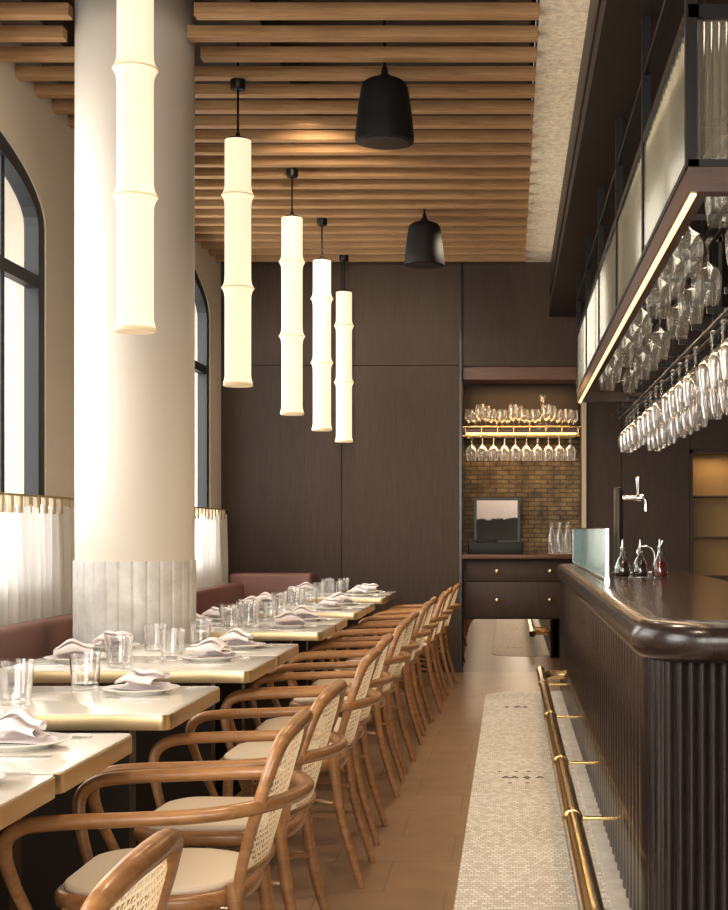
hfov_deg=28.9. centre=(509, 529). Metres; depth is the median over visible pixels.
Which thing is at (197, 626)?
plate
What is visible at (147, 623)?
tumbler
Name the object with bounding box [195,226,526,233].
ceiling slat
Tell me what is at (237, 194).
pendant lamp
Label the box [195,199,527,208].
ceiling slat
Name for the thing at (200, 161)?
ceiling slat
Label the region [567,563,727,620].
countertop
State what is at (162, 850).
dining chair
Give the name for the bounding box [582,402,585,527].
trim
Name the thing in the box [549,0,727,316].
ceiling
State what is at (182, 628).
tumbler
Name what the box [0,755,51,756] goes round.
fork
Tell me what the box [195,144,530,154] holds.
ceiling slat
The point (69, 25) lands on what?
trim
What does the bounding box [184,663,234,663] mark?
fork
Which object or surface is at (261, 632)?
dining table
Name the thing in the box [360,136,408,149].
grille
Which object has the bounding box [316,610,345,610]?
fork
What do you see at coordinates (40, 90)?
ceiling slat
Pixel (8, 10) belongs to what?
ceiling slat
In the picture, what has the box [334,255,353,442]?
pendant lamp
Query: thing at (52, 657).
plate
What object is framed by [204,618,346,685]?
dining table
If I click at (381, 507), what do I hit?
wall
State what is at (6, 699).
tumbler
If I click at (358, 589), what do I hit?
napkin
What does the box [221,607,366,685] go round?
dining table
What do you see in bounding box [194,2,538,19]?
ceiling slat
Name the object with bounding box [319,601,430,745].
dining chair
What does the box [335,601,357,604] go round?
plate
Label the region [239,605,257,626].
tumbler
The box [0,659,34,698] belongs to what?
tumbler
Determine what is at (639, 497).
faucet
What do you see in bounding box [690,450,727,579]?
display cabinet
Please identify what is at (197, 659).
plate
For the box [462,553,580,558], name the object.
countertop
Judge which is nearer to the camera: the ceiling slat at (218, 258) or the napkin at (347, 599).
the napkin at (347, 599)
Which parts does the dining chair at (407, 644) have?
seat, armrest, seat frame, leg, rail, leg, frame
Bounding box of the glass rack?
[594,0,727,419]
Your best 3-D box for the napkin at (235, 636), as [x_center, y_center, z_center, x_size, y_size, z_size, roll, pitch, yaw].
[-1.218,0.477,6.278,0.183,0.075,0.126,0,0,11]
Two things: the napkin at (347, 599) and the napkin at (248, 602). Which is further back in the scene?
the napkin at (347, 599)
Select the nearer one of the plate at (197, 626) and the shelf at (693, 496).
the plate at (197, 626)
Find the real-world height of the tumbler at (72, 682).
0.119 m
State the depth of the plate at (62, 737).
3.37 m
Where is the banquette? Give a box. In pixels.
[0,573,314,685]
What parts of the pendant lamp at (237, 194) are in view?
lamp shade, cord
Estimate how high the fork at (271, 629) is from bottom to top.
0.003 m
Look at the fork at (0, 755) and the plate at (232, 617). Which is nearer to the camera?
the fork at (0, 755)
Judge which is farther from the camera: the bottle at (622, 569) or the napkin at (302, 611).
the napkin at (302, 611)
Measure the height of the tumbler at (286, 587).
0.119 m
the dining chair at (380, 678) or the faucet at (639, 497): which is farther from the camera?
the faucet at (639, 497)
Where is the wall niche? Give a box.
[463,383,579,618]
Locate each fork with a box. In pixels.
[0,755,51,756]
[30,664,82,664]
[104,697,169,698]
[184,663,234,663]
[271,629,308,629]
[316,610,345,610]
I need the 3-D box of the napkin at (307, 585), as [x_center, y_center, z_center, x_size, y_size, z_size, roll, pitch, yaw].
[-1.716,0.477,11.802,0.178,0.077,0.137,0,0,11]
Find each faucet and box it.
[622,494,647,510]
[636,541,662,560]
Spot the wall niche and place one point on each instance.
(547, 488)
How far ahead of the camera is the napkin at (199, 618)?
7.60 m
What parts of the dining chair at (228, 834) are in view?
armrest, seat frame, seat, leg, rail, frame, leg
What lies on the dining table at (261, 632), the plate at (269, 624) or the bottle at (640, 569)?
the plate at (269, 624)
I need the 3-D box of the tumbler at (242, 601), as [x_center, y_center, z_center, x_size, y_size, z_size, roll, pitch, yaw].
[-1.491,0.470,8.060,0.108,0.119,0.108,0,0,0]
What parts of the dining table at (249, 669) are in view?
plate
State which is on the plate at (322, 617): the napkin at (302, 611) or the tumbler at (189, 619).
the napkin at (302, 611)
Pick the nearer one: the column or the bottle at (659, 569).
the column
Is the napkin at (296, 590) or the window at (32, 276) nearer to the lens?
the window at (32, 276)
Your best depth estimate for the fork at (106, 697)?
4.39 m
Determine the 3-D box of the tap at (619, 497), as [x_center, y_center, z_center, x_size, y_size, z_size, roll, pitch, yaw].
[0.728,-0.028,8.400,0.245,0.590,0.160,0,0,0]
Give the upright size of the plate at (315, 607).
0.020 m
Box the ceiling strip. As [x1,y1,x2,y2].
[525,0,589,261]
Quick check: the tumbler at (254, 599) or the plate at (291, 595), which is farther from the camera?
the plate at (291, 595)
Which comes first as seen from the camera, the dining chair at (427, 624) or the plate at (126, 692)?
the plate at (126, 692)
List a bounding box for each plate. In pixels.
[0,732,71,751]
[0,771,5,779]
[44,654,105,662]
[88,642,139,649]
[101,684,179,695]
[179,653,240,661]
[196,623,215,628]
[202,616,235,620]
[225,642,265,649]
[232,606,269,609]
[264,601,283,604]
[265,623,310,628]
[280,593,309,596]
[302,616,325,620]
[311,606,347,609]
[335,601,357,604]
[345,593,374,596]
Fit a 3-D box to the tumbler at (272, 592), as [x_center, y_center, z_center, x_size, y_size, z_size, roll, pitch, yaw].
[-1.513,0.470,9.180,0.108,0.119,0.108,0,0,0]
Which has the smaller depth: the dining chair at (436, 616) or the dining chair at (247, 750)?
the dining chair at (247, 750)
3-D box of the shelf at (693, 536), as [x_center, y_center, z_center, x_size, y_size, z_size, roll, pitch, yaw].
[1.860,0.064,12.810,0.440,0.012,0.220,0,0,0]
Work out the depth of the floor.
6.15 m
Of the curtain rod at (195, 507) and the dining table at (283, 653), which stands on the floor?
the dining table at (283, 653)
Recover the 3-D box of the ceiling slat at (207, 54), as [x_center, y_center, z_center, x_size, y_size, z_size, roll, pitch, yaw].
[-0.713,-2.408,7.090,1.695,0.056,0.072,0,0,0]
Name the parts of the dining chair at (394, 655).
seat, seat frame, armrest, leg, rail, leg, frame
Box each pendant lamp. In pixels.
[112,0,158,334]
[221,42,254,387]
[279,143,304,415]
[310,218,332,430]
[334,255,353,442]
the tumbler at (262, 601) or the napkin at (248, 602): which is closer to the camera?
the tumbler at (262, 601)
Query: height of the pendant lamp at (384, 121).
0.681 m
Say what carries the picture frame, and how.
on the cash register at (479, 546)
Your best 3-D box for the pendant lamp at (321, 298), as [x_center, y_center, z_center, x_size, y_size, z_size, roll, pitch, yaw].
[-1.440,-1.715,10.720,0.174,1.910,0.174,0,0,6]
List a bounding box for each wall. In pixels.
[0,23,220,508]
[221,262,727,670]
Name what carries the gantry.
hanging from the ceiling at (609, 79)
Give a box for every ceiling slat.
[0,2,72,19]
[0,25,66,41]
[0,47,74,61]
[15,66,535,80]
[34,84,534,97]
[52,100,533,113]
[68,116,532,128]
[187,25,537,41]
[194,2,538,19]
[195,130,531,142]
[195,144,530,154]
[195,156,530,166]
[195,168,529,178]
[195,179,528,188]
[195,189,528,198]
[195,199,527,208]
[195,209,527,217]
[195,218,526,225]
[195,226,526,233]
[195,234,525,241]
[200,47,536,61]
[201,242,525,248]
[208,249,525,255]
[216,256,524,261]
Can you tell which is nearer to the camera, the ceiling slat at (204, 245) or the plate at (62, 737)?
the plate at (62, 737)
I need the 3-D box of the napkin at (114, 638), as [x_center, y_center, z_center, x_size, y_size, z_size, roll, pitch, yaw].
[-1.784,0.482,6.255,0.180,0.066,0.120,0,0,18]
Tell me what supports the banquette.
on the floor
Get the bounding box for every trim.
[0,0,531,167]
[459,265,461,671]
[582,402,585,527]
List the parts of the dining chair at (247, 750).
leg, leg, seat, seat frame, armrest, leg, rail, frame, leg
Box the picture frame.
[474,498,519,541]
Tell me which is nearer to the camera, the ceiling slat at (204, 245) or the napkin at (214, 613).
the napkin at (214, 613)
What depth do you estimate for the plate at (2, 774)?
2.92 m
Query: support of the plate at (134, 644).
on the dining table at (283, 653)
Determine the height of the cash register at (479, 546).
0.130 m
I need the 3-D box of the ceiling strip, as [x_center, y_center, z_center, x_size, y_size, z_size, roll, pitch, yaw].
[0.251,-2.540,4.800,0.228,0.260,15.600,0,0,0]
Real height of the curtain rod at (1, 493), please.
0.012 m
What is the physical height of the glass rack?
1.102 m
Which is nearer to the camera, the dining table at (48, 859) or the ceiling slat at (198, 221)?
the dining table at (48, 859)
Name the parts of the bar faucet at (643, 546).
spout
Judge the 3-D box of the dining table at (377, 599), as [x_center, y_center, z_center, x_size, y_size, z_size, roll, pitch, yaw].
[-1.465,0.905,11.200,0.970,0.750,0.600,0,0,0]
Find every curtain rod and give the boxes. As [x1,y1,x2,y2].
[0,492,74,499]
[195,507,227,509]
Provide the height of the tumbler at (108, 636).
0.119 m
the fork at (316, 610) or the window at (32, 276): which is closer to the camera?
the window at (32, 276)
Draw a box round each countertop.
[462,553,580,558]
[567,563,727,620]
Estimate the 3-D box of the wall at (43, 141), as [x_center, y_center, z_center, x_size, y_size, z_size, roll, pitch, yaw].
[-2.725,-0.695,4.800,0.250,3.950,15.600,0,0,0]
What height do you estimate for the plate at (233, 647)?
0.020 m
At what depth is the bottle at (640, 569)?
7.87 m
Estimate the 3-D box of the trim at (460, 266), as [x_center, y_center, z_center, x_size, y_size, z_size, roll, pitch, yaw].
[-0.445,-0.550,12.600,0.020,3.660,0.040,0,0,0]
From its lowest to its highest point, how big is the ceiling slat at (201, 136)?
0.056 m
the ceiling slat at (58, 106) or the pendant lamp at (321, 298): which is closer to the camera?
the ceiling slat at (58, 106)
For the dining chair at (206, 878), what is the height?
0.850 m
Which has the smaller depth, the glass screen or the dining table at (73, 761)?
the dining table at (73, 761)
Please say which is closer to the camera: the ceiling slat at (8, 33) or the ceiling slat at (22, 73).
the ceiling slat at (8, 33)
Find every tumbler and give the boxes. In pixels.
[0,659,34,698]
[0,665,33,706]
[69,652,101,689]
[104,633,130,664]
[105,636,133,668]
[143,623,167,651]
[159,628,184,658]
[189,619,211,645]
[219,604,237,625]
[222,609,239,629]
[237,599,254,618]
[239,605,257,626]
[242,601,259,621]
[262,601,278,619]
[271,592,286,610]
[286,587,300,603]
[303,587,317,603]
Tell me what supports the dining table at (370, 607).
on the floor
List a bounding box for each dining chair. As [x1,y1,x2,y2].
[0,708,313,909]
[80,828,183,909]
[87,679,347,909]
[185,647,382,888]
[225,633,393,844]
[267,618,410,796]
[287,611,419,773]
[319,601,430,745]
[331,596,437,729]
[353,591,448,712]
[364,587,453,701]
[379,583,460,688]
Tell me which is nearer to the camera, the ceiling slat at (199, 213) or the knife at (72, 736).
the knife at (72, 736)
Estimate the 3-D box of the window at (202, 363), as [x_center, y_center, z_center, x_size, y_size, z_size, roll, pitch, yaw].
[-2.650,-0.950,10.425,0.080,2.660,3.450,0,0,0]
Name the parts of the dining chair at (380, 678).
leg, seat, seat frame, armrest, leg, rail, leg, frame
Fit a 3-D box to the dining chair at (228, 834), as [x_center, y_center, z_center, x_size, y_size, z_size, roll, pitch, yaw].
[-0.804,0.859,4.059,0.666,0.850,0.605,0,0,3]
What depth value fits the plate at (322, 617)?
8.10 m
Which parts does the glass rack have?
rail, rail, rail, rail, rail, rail, rail, rail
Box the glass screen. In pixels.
[572,528,609,580]
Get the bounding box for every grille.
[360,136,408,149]
[408,263,440,268]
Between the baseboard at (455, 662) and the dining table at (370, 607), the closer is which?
the dining table at (370, 607)
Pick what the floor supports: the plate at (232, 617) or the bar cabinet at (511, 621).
the bar cabinet at (511, 621)
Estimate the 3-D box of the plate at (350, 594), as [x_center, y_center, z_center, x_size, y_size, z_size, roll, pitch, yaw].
[-1.200,0.519,11.200,0.250,0.020,0.250,0,0,0]
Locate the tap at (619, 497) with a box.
[611,476,650,574]
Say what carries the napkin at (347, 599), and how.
on the plate at (353, 601)
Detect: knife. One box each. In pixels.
[4,772,30,774]
[72,736,91,737]
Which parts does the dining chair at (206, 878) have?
seat, seat frame, leg, rail, leg, frame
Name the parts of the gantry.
post, post, post, post, guard rail, post, rail, post, post, post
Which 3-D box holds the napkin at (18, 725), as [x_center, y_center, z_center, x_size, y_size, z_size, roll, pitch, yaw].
[-1.198,0.477,3.418,0.183,0.075,0.126,0,0,12]
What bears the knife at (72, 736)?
on the dining table at (73, 761)
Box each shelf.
[462,367,580,438]
[693,496,727,496]
[693,536,727,537]
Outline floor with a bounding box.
[225,671,631,909]
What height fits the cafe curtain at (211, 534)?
0.755 m
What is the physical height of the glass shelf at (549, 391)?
0.635 m
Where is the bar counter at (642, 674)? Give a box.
[536,563,727,909]
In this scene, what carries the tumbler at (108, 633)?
on the dining table at (249, 669)
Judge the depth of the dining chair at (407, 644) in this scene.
7.55 m
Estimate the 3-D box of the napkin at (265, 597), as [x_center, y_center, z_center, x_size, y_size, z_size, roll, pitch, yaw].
[-1.718,0.477,9.903,0.183,0.075,0.126,0,0,4]
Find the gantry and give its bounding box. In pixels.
[576,0,727,402]
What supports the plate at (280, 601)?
on the dining table at (370, 607)
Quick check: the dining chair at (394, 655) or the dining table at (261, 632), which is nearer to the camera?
the dining chair at (394, 655)
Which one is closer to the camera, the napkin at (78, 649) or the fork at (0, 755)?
the fork at (0, 755)
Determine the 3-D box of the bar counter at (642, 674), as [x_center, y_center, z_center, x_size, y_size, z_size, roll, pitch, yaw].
[0.689,0.774,7.080,0.983,1.012,8.560,0,0,0]
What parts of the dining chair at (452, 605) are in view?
armrest, leg, leg, frame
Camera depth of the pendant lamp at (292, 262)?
9.19 m
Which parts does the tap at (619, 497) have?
handle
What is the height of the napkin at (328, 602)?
0.066 m
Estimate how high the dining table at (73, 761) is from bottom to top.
0.750 m
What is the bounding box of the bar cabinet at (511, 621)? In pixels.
[462,553,580,671]
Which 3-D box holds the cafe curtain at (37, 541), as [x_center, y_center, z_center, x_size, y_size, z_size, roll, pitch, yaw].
[-2.530,0.203,7.259,0.076,0.755,1.682,0,0,0]
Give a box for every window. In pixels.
[0,132,44,505]
[195,271,208,507]
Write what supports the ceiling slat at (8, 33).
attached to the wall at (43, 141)
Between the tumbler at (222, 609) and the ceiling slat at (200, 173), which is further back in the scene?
the ceiling slat at (200, 173)
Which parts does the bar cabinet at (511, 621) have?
mirror panel, drawer, drawer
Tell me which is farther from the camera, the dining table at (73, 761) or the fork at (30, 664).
the fork at (30, 664)
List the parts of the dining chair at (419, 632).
seat frame, seat, armrest, leg, leg, frame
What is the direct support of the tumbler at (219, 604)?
on the dining table at (261, 632)
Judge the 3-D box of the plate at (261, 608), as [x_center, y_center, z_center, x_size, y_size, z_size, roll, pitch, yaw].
[-1.720,0.519,9.300,0.250,0.020,0.250,0,0,0]
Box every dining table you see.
[0,656,275,850]
[0,686,219,909]
[0,733,131,909]
[0,774,54,829]
[53,644,298,796]
[196,624,334,730]
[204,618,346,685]
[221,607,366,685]
[229,603,374,670]
[274,591,395,649]
[274,595,389,660]
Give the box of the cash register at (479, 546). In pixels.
[468,540,522,553]
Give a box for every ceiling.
[64,0,536,167]
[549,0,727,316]
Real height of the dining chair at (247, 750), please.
0.850 m
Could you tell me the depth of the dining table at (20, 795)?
2.88 m
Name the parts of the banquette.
panel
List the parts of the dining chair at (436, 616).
armrest, leg, leg, frame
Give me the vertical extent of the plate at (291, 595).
0.020 m
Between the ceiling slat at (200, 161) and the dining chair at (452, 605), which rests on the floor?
the dining chair at (452, 605)
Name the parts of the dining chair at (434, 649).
armrest, leg, leg, frame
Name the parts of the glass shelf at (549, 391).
panel, brass rail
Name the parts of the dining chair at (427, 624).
seat frame, armrest, leg, leg, frame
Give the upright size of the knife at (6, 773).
0.003 m
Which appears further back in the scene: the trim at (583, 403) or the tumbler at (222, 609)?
the trim at (583, 403)
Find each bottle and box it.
[614,539,630,577]
[632,539,648,577]
[651,539,667,577]
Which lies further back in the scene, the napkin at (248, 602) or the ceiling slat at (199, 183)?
the ceiling slat at (199, 183)
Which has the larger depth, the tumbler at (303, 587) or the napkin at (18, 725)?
the tumbler at (303, 587)
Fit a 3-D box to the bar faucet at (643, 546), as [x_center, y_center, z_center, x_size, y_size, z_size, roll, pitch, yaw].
[0.889,0.167,8.900,0.172,0.202,0.050,0,0,0]
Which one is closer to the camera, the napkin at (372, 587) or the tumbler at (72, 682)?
the tumbler at (72, 682)
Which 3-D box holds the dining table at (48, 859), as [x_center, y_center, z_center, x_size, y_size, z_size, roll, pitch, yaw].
[-1.465,0.905,4.395,0.970,0.750,0.730,0,0,0]
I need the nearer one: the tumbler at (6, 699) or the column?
the tumbler at (6, 699)
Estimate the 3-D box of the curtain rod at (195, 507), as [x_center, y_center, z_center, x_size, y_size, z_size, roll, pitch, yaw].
[-2.562,-0.181,10.575,0.076,0.012,3.950,0,0,0]
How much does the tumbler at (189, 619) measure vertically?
0.119 m
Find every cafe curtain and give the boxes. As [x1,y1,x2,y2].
[0,495,74,625]
[195,508,227,588]
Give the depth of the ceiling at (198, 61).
7.70 m
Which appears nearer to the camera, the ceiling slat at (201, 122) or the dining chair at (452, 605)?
the ceiling slat at (201, 122)
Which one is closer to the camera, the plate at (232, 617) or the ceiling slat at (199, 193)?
the plate at (232, 617)
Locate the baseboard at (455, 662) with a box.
[415,659,458,671]
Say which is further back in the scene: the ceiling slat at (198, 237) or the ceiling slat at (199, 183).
the ceiling slat at (198, 237)
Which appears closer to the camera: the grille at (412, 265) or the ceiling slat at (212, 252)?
the grille at (412, 265)
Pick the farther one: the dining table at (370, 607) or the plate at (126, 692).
the dining table at (370, 607)
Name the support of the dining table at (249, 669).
on the floor
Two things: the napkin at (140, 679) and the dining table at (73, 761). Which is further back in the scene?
the napkin at (140, 679)
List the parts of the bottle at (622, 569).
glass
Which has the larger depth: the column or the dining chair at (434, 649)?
the dining chair at (434, 649)
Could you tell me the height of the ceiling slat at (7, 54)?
0.056 m
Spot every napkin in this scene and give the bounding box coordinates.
[0,708,57,743]
[53,639,99,658]
[92,630,133,645]
[114,667,171,690]
[185,637,236,657]
[196,613,210,624]
[201,607,232,617]
[219,628,258,645]
[236,596,266,607]
[257,592,279,602]
[273,611,305,624]
[283,586,305,593]
[291,605,320,617]
[297,582,318,590]
[317,597,343,607]
[328,592,353,602]
[347,585,370,593]
[361,583,378,590]
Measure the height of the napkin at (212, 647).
0.077 m
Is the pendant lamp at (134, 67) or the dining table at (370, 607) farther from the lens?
the dining table at (370, 607)
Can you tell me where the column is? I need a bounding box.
[73,0,195,643]
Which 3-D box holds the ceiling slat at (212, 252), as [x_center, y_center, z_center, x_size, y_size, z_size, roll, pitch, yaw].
[-1.232,-2.408,12.105,2.735,0.056,0.072,0,0,0]
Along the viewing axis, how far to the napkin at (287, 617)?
7.60 m
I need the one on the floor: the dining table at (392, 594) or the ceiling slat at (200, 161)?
the dining table at (392, 594)

